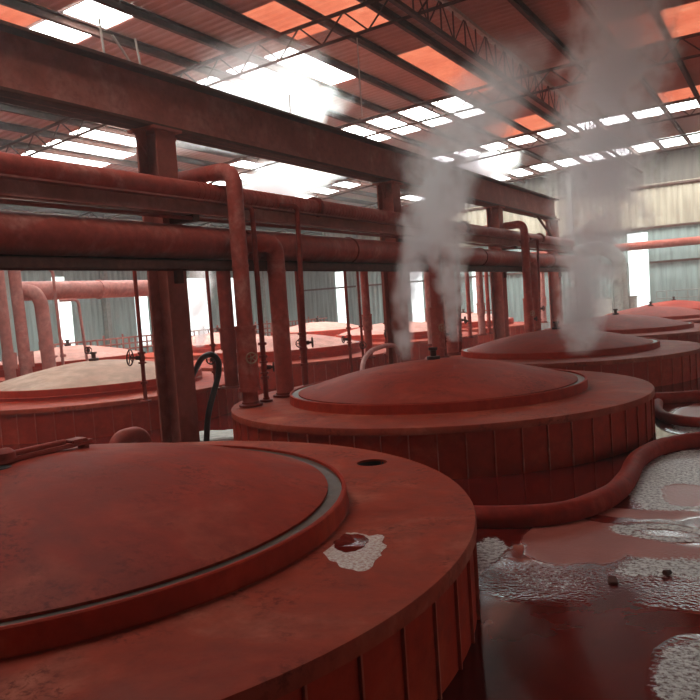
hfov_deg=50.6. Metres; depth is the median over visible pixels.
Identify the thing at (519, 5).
roof purlin
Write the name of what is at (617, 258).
duct
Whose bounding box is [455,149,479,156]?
window
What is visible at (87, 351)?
pipe
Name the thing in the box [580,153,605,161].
window
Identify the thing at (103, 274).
trim
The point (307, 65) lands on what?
window
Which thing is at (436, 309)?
pipe
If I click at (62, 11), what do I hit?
trim
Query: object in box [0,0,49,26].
window
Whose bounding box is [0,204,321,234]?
roof purlin
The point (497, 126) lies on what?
window
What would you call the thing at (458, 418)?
tank
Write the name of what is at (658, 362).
tank
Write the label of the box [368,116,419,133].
window
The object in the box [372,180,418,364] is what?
steel column
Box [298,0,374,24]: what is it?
window
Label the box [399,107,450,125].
window
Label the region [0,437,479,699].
tank
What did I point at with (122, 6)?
roof purlin
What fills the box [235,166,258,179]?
window
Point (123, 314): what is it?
wall
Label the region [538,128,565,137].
window
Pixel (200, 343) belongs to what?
tank
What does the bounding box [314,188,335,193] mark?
window
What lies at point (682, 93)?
window
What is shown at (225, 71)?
trim
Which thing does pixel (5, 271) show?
trim
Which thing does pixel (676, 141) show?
window
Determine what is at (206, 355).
hose
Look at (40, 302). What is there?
pipe
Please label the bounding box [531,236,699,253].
pipe
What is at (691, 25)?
window
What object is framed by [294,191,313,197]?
window
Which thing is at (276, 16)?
window
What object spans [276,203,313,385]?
pipe
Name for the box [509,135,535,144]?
window
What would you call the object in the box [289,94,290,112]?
rod
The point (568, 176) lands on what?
trim
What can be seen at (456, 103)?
window
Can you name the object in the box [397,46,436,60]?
window
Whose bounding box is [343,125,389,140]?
window
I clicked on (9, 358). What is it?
pipe
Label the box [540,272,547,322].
pipe
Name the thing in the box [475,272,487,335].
pipe
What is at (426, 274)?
pipe
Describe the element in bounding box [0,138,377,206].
roof purlin
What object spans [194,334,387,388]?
tank
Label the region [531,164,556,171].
window
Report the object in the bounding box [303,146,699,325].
wall
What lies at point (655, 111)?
window
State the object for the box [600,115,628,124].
window
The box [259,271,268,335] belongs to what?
trim
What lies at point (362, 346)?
pipe
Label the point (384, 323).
pipe
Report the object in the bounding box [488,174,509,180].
window
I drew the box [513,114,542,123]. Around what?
window
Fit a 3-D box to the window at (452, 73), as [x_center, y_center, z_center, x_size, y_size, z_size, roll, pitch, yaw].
[2.619,-6.875,18.367,1.050,0.078,1.000,-2,4,31]
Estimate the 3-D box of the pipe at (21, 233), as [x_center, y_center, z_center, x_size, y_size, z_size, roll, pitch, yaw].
[0.675,-1.609,12.253,0.400,0.400,24.000,-2,4,31]
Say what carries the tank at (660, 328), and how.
on the floor
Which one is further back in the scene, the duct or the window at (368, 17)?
the duct
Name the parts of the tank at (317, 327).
lid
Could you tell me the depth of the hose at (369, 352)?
11.12 m
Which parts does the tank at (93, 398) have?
lid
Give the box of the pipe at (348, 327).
[341,271,352,372]
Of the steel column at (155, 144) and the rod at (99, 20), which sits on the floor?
the steel column at (155, 144)
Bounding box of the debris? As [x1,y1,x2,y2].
[662,570,671,575]
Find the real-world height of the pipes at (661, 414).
0.124 m
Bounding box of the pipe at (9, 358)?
[0,270,17,380]
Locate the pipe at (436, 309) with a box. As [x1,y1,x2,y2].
[401,202,446,357]
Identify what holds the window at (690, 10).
attached to the ceiling
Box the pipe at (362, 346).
[356,271,366,359]
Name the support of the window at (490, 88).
attached to the ceiling
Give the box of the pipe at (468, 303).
[465,272,473,337]
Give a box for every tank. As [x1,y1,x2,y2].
[0,340,154,381]
[0,352,241,444]
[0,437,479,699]
[144,327,266,360]
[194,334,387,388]
[231,347,655,478]
[271,318,359,336]
[336,321,478,359]
[424,309,525,342]
[425,321,699,386]
[544,309,699,342]
[606,297,699,314]
[607,301,699,322]
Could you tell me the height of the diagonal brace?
0.616 m
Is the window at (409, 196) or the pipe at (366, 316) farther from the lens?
the window at (409, 196)
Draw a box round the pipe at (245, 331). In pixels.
[178,163,262,406]
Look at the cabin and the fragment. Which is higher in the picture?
the cabin
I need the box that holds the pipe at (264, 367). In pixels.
[244,205,274,401]
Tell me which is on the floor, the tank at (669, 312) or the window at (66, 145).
the tank at (669, 312)
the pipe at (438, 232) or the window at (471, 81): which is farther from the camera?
the window at (471, 81)
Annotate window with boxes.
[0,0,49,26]
[22,148,118,166]
[30,20,90,42]
[47,134,133,158]
[64,0,131,27]
[70,128,135,145]
[198,77,281,105]
[208,181,225,185]
[227,62,317,95]
[230,161,282,172]
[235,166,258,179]
[243,1,335,39]
[265,48,354,84]
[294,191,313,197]
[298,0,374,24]
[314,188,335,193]
[334,182,357,187]
[342,13,379,26]
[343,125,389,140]
[346,16,388,32]
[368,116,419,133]
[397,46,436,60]
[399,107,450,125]
[401,195,425,200]
[407,52,457,73]
[430,65,471,81]
[432,97,484,117]
[432,156,453,161]
[445,74,487,90]
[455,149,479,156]
[467,87,494,95]
[480,142,507,150]
[481,122,510,131]
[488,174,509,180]
[490,127,522,137]
[508,169,532,176]
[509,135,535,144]
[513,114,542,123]
[520,119,553,130]
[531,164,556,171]
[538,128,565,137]
[555,158,580,166]
[567,122,595,131]
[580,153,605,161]
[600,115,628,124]
[605,148,631,156]
[607,13,656,36]
[616,26,663,48]
[632,107,662,118]
[632,141,658,151]
[657,87,693,102]
[659,1,699,23]
[659,136,686,146]
[665,16,699,37]
[666,100,697,111]
[688,132,699,142]
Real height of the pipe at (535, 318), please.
2.303 m
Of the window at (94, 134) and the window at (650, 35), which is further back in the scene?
the window at (94, 134)
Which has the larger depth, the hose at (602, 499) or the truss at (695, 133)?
the truss at (695, 133)
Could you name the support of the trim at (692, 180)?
attached to the wall at (591, 282)
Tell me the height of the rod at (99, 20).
0.367 m
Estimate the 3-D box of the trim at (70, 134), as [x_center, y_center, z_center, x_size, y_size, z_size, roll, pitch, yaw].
[-7.029,-5.651,20.566,1.050,0.126,2.800,-2,4,31]
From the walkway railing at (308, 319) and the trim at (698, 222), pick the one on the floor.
the walkway railing at (308, 319)
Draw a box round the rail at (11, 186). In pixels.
[0,173,576,251]
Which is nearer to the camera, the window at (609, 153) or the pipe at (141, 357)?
the pipe at (141, 357)
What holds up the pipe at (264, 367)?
on the tank at (458, 418)
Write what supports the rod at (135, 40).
on the beam at (40, 71)
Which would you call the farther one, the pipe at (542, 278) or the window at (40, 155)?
the pipe at (542, 278)
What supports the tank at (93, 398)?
on the floor
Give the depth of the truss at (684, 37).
18.58 m
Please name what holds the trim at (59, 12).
attached to the ceiling
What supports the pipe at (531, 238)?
on the tank at (660, 328)
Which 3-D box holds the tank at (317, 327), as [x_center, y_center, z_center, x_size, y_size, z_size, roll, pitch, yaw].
[-1.134,-0.600,26.477,4.719,1.096,4.719,-1,5,43]
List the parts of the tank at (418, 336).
lid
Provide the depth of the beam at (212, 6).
16.71 m
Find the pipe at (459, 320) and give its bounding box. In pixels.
[445,226,465,351]
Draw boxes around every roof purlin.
[0,102,444,201]
[0,121,416,203]
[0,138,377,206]
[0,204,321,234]
[4,198,333,229]
[91,0,546,177]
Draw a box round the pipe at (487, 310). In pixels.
[484,272,492,333]
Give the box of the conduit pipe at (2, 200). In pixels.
[0,198,575,253]
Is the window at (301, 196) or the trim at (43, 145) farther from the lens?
the window at (301, 196)
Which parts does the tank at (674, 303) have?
lid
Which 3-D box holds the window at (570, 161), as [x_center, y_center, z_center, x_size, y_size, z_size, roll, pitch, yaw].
[9.494,-8.177,32.101,0.950,0.070,2.183,-2,4,31]
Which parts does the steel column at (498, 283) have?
cap plate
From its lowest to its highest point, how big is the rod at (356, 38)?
1.400 m
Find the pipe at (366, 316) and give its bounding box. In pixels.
[360,271,375,358]
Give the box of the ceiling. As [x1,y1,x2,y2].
[0,0,699,234]
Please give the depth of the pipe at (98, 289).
15.78 m
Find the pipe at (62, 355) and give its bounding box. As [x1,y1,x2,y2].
[20,270,65,364]
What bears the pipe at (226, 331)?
attached to the pipe at (21, 233)
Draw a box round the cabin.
[591,296,637,316]
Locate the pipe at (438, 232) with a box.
[437,229,450,356]
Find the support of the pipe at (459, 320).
on the tank at (658, 362)
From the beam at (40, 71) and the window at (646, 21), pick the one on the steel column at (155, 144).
the beam at (40, 71)
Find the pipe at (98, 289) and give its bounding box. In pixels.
[22,280,148,300]
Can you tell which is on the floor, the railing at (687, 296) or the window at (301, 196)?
the railing at (687, 296)
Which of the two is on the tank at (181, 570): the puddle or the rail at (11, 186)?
the puddle
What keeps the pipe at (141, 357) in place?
attached to the pipe at (21, 233)
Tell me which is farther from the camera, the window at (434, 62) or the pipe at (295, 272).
the window at (434, 62)
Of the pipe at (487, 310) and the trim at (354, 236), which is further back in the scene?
the trim at (354, 236)
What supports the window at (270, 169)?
in the trim
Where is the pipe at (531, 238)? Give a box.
[530,237,544,324]
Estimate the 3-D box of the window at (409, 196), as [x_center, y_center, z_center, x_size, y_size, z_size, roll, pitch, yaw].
[3.210,-7.421,35.880,0.950,0.116,2.188,-2,4,31]
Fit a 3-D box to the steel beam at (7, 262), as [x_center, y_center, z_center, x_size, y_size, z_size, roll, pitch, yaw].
[0.744,-1.359,12.239,0.280,0.105,24.000,-2,4,31]
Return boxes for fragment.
[608,576,617,584]
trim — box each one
[4,270,14,352]
[29,12,104,28]
[43,145,121,158]
[44,134,135,146]
[60,0,123,26]
[100,271,113,346]
[225,71,294,96]
[226,57,328,94]
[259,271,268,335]
[304,263,627,290]
[352,231,362,325]
[418,179,699,216]
[459,221,699,246]
[566,174,578,320]
[650,257,699,263]
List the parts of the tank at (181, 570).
lid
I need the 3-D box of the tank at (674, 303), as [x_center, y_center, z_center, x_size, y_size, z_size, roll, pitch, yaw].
[11.784,-1.453,26.934,4.719,0.976,4.719,-1,5,43]
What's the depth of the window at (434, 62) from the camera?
17.48 m
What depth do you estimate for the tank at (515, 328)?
24.08 m
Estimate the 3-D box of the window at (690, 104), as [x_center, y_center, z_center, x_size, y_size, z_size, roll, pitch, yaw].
[10.804,-7.934,23.995,0.950,0.037,1.415,-2,4,31]
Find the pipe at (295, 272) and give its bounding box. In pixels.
[294,271,303,384]
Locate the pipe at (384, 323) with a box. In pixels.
[381,272,387,354]
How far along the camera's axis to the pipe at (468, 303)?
18.59 m
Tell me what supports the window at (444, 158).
in the trim
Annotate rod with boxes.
[98,18,104,52]
[111,35,129,60]
[134,38,140,64]
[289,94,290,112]
[356,38,362,116]
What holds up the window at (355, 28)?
attached to the ceiling
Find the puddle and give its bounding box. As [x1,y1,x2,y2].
[323,532,386,570]
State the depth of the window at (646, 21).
16.23 m
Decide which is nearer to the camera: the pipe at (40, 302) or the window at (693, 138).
the pipe at (40, 302)
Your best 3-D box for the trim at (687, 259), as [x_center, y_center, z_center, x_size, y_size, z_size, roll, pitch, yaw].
[18.719,-4.037,29.570,12.680,0.090,0.080,-2,4,31]
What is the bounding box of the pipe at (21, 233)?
[0,210,577,267]
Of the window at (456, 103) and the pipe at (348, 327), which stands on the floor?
the pipe at (348, 327)
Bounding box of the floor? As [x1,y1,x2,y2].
[0,321,699,699]
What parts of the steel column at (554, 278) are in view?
cap plate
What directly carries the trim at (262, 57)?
attached to the ceiling
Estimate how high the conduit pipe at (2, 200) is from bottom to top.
0.044 m
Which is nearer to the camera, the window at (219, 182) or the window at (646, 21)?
the window at (646, 21)
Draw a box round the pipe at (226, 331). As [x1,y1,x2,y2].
[216,271,238,388]
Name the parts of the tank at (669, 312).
lid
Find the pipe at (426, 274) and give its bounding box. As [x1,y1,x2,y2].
[424,272,431,345]
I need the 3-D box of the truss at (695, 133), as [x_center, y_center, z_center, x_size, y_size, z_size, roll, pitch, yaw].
[8.184,-6.773,30.364,31.328,2.456,0.080,-2,4,31]
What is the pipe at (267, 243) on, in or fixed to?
on the tank at (458, 418)
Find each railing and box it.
[38,316,326,352]
[656,288,699,302]
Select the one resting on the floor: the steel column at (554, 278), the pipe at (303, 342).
the steel column at (554, 278)
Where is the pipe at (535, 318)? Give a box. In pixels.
[519,240,537,330]
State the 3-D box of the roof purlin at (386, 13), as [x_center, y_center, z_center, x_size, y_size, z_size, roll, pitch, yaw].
[1.786,-6.582,15.916,0.090,0.165,40.100,-2,4,31]
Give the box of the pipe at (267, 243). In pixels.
[247,234,293,397]
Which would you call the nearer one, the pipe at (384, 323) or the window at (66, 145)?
the pipe at (384, 323)
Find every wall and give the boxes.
[0,270,297,360]
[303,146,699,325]
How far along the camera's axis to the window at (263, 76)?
17.38 m
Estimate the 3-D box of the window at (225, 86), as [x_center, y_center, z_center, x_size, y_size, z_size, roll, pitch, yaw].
[-2.542,-6.243,17.865,0.950,0.090,2.733,-2,4,31]
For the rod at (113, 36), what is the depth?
7.80 m
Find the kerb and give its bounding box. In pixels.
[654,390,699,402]
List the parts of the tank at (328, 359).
lid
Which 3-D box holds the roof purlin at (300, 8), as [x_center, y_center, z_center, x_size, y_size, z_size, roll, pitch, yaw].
[0.886,-6.507,16.454,0.090,0.165,40.100,-2,4,31]
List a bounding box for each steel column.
[127,124,199,442]
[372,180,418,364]
[483,205,517,339]
[543,219,570,327]
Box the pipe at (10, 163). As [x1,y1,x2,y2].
[0,152,574,245]
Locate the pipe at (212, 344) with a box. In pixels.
[205,271,220,389]
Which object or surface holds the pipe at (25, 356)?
on the floor
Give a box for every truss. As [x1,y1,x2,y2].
[0,0,465,155]
[78,32,699,218]
[198,97,699,227]
[277,132,699,233]
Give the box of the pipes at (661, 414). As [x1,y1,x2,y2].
[654,398,699,427]
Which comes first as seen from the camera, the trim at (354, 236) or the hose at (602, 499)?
the hose at (602, 499)
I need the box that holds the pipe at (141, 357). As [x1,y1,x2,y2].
[126,271,151,402]
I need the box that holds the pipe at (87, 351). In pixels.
[59,299,91,360]
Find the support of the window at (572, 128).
in the trim
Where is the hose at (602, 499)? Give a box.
[474,432,699,527]
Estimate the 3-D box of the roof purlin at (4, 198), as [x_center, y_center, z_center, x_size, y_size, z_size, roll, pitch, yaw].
[-10.766,-4.867,23.491,0.090,0.165,40.100,-2,4,31]
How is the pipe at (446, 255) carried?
on the tank at (658, 362)
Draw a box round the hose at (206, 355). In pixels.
[194,351,221,440]
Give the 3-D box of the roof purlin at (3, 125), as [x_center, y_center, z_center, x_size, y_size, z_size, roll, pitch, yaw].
[-6.294,-5.643,20.775,0.090,0.165,40.100,-2,4,31]
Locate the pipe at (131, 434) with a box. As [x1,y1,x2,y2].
[109,427,152,443]
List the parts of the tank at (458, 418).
lid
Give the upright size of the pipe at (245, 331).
2.755 m
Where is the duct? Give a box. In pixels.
[563,241,630,312]
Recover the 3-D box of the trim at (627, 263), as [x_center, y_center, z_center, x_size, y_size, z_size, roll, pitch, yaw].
[4.799,-3.611,37.816,17.810,0.090,0.080,-2,4,31]
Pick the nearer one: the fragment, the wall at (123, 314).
the fragment
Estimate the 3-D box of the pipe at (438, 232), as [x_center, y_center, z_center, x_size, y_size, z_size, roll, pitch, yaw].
[1.602,-1.015,13.229,0.330,2.303,0.164,-3,4,8]
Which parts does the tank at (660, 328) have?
lid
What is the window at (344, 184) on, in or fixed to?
in the trim
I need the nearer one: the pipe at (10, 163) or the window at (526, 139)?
the pipe at (10, 163)
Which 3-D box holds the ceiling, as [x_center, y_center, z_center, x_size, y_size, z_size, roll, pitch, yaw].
[0.244,-5.824,16.905,31.500,1.955,40.307,-2,4,31]
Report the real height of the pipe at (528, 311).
2.755 m
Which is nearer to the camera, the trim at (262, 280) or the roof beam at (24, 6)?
the roof beam at (24, 6)
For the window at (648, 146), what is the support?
in the trim
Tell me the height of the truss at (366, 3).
2.456 m
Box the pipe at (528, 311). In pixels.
[485,221,534,332]
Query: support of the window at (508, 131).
attached to the ceiling
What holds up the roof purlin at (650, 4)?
attached to the ceiling
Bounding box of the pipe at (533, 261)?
[530,254,540,330]
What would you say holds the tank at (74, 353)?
on the floor
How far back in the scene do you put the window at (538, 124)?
24.79 m
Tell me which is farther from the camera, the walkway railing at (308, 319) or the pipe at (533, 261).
the walkway railing at (308, 319)
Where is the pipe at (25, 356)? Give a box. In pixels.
[8,270,34,375]
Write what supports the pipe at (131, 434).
on the floor
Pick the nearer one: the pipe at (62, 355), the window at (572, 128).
the pipe at (62, 355)
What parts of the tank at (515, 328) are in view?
lid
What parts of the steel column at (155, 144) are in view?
cap plate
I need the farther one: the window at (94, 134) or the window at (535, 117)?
the window at (535, 117)
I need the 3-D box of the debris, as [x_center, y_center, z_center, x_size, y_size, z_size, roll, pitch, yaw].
[1.691,1.186,3.947,0.040,0.036,0.036,-5,4,-22]
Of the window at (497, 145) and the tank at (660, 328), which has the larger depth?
the window at (497, 145)
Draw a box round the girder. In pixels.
[387,0,642,173]
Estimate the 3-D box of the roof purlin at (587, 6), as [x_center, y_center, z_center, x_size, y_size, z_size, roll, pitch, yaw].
[4.489,-6.765,14.305,0.090,0.165,40.100,-2,4,31]
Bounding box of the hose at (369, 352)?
[360,343,400,369]
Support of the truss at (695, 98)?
attached to the trim
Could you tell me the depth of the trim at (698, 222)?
33.11 m
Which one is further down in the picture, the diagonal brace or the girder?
the diagonal brace
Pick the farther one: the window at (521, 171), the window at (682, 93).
the window at (521, 171)
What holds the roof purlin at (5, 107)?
attached to the ceiling
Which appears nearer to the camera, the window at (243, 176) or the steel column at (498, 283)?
the steel column at (498, 283)
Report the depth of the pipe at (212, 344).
10.35 m
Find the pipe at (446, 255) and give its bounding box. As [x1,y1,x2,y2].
[441,247,460,355]
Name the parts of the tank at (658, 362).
lid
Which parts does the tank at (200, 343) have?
lid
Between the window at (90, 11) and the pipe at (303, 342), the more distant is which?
the window at (90, 11)
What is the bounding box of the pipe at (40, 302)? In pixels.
[22,284,57,369]
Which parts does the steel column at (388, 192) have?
cap plate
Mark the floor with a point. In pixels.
(552, 625)
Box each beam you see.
[0,0,525,182]
[0,19,558,219]
[0,254,578,271]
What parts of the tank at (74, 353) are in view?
lid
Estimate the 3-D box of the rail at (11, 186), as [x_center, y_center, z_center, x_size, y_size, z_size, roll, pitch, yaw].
[0.650,-1.979,12.230,0.340,0.173,24.000,-2,4,31]
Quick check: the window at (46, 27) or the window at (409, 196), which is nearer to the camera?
the window at (46, 27)
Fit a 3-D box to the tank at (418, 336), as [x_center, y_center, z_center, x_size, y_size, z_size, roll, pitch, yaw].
[1.283,-0.419,21.226,4.719,1.076,4.719,-3,4,7]
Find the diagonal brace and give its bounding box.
[536,216,552,236]

